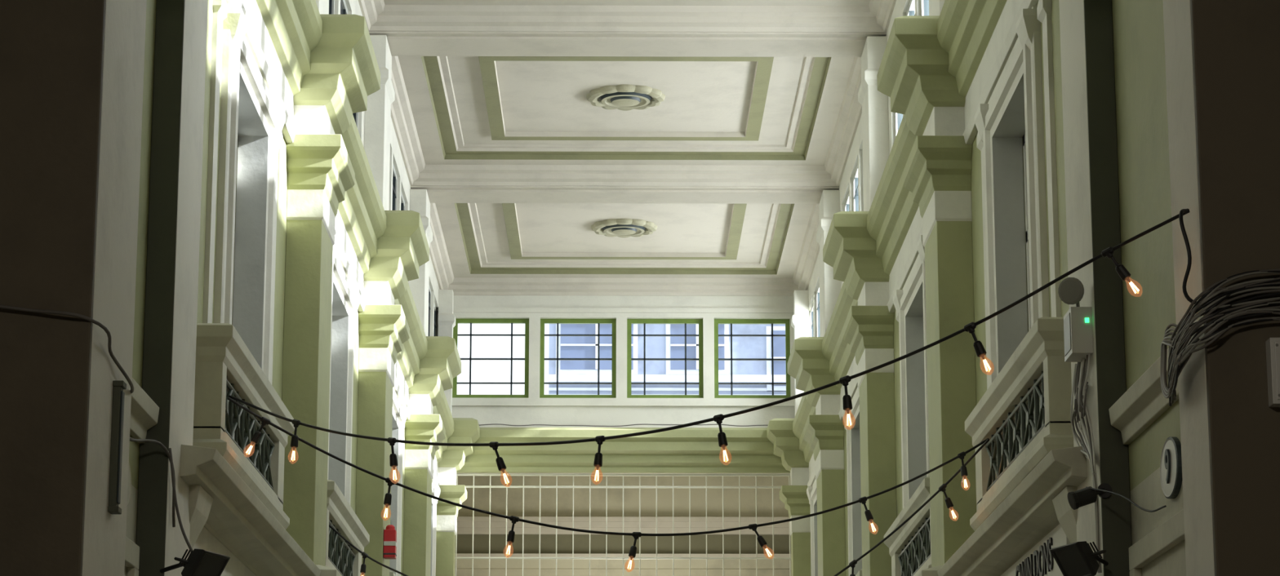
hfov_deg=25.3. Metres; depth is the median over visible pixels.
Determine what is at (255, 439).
string light
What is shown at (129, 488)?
number plaque
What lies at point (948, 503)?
string light
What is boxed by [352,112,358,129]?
window
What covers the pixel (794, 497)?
pilaster
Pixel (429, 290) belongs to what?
window
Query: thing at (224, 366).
balcony
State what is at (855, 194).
window
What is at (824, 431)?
pilaster
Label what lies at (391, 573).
balcony
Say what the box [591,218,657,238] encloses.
rosette
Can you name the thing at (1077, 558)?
floodlight
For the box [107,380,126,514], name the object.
wall lamp
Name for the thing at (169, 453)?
cables
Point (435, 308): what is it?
window
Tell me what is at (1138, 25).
wall
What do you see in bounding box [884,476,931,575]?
balcony
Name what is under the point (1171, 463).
number plaque
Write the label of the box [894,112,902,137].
window
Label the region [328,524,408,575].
string light
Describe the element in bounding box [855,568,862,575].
balcony
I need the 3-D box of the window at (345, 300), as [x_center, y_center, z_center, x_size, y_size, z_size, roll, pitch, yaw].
[-3.159,1.483,28.923,0.325,3.636,3.830,0,-12,0]
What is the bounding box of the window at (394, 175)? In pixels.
[391,163,397,210]
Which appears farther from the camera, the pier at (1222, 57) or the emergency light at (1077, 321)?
the emergency light at (1077, 321)
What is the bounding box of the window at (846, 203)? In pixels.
[844,191,848,211]
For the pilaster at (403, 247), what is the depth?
32.02 m
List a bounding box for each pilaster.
[135,0,208,575]
[281,0,380,566]
[355,35,429,575]
[402,189,461,575]
[435,289,479,575]
[766,290,811,575]
[786,190,845,575]
[822,36,897,575]
[876,0,976,567]
[1058,0,1132,575]
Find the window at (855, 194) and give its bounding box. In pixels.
[853,164,858,211]
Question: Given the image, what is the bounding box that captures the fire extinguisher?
[383,524,396,559]
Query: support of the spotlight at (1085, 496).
attached to the pilaster at (1086, 26)
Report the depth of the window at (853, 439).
37.14 m
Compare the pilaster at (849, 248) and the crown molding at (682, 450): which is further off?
the crown molding at (682, 450)
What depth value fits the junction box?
13.97 m
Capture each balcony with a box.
[192,323,294,529]
[325,480,369,575]
[389,570,395,575]
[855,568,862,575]
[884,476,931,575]
[964,317,1073,531]
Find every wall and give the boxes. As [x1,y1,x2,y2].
[124,0,439,575]
[452,295,795,474]
[454,475,791,575]
[807,0,1186,575]
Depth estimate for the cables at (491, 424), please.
46.45 m
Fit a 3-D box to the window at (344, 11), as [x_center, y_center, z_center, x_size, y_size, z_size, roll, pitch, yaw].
[-3.201,-2.481,30.349,0.060,1.360,1.240,0,-12,0]
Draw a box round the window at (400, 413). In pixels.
[389,387,408,575]
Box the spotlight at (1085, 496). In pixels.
[1066,483,1112,510]
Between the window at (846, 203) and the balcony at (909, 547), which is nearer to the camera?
the balcony at (909, 547)
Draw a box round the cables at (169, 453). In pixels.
[0,304,193,551]
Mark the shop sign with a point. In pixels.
(1039, 561)
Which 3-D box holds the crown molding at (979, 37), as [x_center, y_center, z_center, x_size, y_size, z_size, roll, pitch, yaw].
[2.702,-0.441,31.390,0.310,1.139,30.890,0,-12,0]
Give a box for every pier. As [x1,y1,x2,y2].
[0,0,146,575]
[1162,0,1279,575]
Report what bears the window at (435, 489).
in the wall at (353, 6)
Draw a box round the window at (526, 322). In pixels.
[452,319,528,398]
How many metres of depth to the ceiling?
38.65 m
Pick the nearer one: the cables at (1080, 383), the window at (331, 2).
the cables at (1080, 383)
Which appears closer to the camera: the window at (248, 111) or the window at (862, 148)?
the window at (248, 111)
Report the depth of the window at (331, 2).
29.32 m
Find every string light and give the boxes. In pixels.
[227,397,987,568]
[228,208,1190,484]
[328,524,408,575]
[833,468,960,575]
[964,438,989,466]
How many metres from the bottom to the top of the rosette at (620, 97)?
0.115 m
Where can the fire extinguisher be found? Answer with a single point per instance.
(390, 533)
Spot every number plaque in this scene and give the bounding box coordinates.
[127,462,131,505]
[1160,436,1182,498]
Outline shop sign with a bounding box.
[1000,524,1070,575]
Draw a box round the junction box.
[1265,337,1279,407]
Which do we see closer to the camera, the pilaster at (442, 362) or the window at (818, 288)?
the pilaster at (442, 362)
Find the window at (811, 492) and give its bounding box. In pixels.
[806,480,817,575]
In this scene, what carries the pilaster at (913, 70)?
attached to the wall at (1138, 25)
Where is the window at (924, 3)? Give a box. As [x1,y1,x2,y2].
[920,0,928,16]
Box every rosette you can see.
[586,84,665,111]
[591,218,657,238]
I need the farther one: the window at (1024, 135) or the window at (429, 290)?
the window at (429, 290)
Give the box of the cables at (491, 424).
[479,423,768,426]
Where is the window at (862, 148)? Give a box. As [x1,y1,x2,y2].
[862,148,863,211]
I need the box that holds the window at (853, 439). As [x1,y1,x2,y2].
[841,377,862,575]
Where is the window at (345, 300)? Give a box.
[327,235,360,505]
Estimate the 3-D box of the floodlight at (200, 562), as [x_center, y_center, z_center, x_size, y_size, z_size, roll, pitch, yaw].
[-2.706,1.670,16.952,0.439,0.213,0.385,-4,-13,18]
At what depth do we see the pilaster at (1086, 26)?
17.73 m
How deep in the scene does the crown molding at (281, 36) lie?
28.93 m
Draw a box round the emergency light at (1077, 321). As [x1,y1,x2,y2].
[1057,277,1093,362]
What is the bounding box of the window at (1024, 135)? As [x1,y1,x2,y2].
[974,0,1061,389]
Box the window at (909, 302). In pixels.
[893,235,929,508]
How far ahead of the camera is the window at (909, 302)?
30.09 m
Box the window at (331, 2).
[328,0,334,14]
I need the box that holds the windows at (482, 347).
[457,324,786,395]
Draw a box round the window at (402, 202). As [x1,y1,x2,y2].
[400,190,404,210]
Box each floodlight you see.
[160,548,230,575]
[1049,541,1108,575]
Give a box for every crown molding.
[124,377,341,575]
[226,0,453,485]
[452,307,795,473]
[792,0,1038,487]
[916,347,1184,575]
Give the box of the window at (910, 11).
[906,0,915,15]
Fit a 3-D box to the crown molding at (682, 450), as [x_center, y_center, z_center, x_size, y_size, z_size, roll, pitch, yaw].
[-0.270,1.625,46.520,5.980,2.740,0.420,0,-12,0]
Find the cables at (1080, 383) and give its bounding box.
[1070,353,1166,573]
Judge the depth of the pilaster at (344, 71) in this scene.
24.98 m
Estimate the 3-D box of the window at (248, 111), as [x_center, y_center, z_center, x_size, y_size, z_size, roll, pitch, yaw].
[-3.100,-0.049,21.929,0.325,3.636,3.830,0,-12,0]
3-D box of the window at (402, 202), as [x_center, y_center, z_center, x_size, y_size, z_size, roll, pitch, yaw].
[-3.273,-0.640,38.749,0.060,1.360,1.240,0,-12,0]
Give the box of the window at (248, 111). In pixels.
[202,0,285,384]
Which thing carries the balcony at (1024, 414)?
attached to the wall at (1138, 25)
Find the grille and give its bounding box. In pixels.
[454,473,791,575]
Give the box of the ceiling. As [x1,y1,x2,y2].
[358,0,896,296]
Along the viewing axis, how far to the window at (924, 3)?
29.37 m
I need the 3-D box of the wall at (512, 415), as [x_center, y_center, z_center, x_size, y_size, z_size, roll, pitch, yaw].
[-0.273,5.488,46.067,6.720,12.200,0.350,0,-12,0]
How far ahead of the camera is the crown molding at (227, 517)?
19.59 m
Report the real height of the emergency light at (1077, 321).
0.474 m
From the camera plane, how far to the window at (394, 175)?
37.75 m
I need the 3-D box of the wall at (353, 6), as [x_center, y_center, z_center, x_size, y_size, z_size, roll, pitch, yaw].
[-3.318,2.005,30.174,0.360,12.200,32.140,0,-12,0]
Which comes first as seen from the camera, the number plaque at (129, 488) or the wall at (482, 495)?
the number plaque at (129, 488)
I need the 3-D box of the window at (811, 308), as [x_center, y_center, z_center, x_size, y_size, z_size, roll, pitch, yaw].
[2.808,0.903,45.793,0.060,1.360,1.240,0,-12,0]
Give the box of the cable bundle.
[1160,208,1279,406]
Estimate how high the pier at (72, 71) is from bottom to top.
11.790 m
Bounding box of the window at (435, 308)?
[433,303,436,336]
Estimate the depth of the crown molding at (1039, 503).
18.48 m
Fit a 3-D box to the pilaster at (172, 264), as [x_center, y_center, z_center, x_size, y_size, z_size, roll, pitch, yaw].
[-2.946,-0.285,18.065,0.180,11.490,0.962,0,-12,0]
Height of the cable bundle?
0.923 m
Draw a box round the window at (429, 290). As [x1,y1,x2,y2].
[428,286,431,336]
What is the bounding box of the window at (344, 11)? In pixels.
[340,0,347,14]
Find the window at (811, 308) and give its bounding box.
[810,303,813,337]
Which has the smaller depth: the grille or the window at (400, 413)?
the window at (400, 413)
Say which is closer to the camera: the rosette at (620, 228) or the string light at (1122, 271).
the string light at (1122, 271)
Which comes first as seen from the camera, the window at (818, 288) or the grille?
the window at (818, 288)
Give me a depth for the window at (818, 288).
44.83 m
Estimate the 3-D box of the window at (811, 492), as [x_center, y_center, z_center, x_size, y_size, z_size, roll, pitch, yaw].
[2.787,4.559,42.959,0.325,3.636,3.830,0,-12,0]
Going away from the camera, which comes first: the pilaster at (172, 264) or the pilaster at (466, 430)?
the pilaster at (172, 264)
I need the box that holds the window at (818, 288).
[816,283,820,337]
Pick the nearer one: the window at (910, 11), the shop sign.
the shop sign
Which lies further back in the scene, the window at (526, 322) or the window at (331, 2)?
the window at (526, 322)
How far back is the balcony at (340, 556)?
27.92 m
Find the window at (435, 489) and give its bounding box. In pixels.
[430,480,439,575]

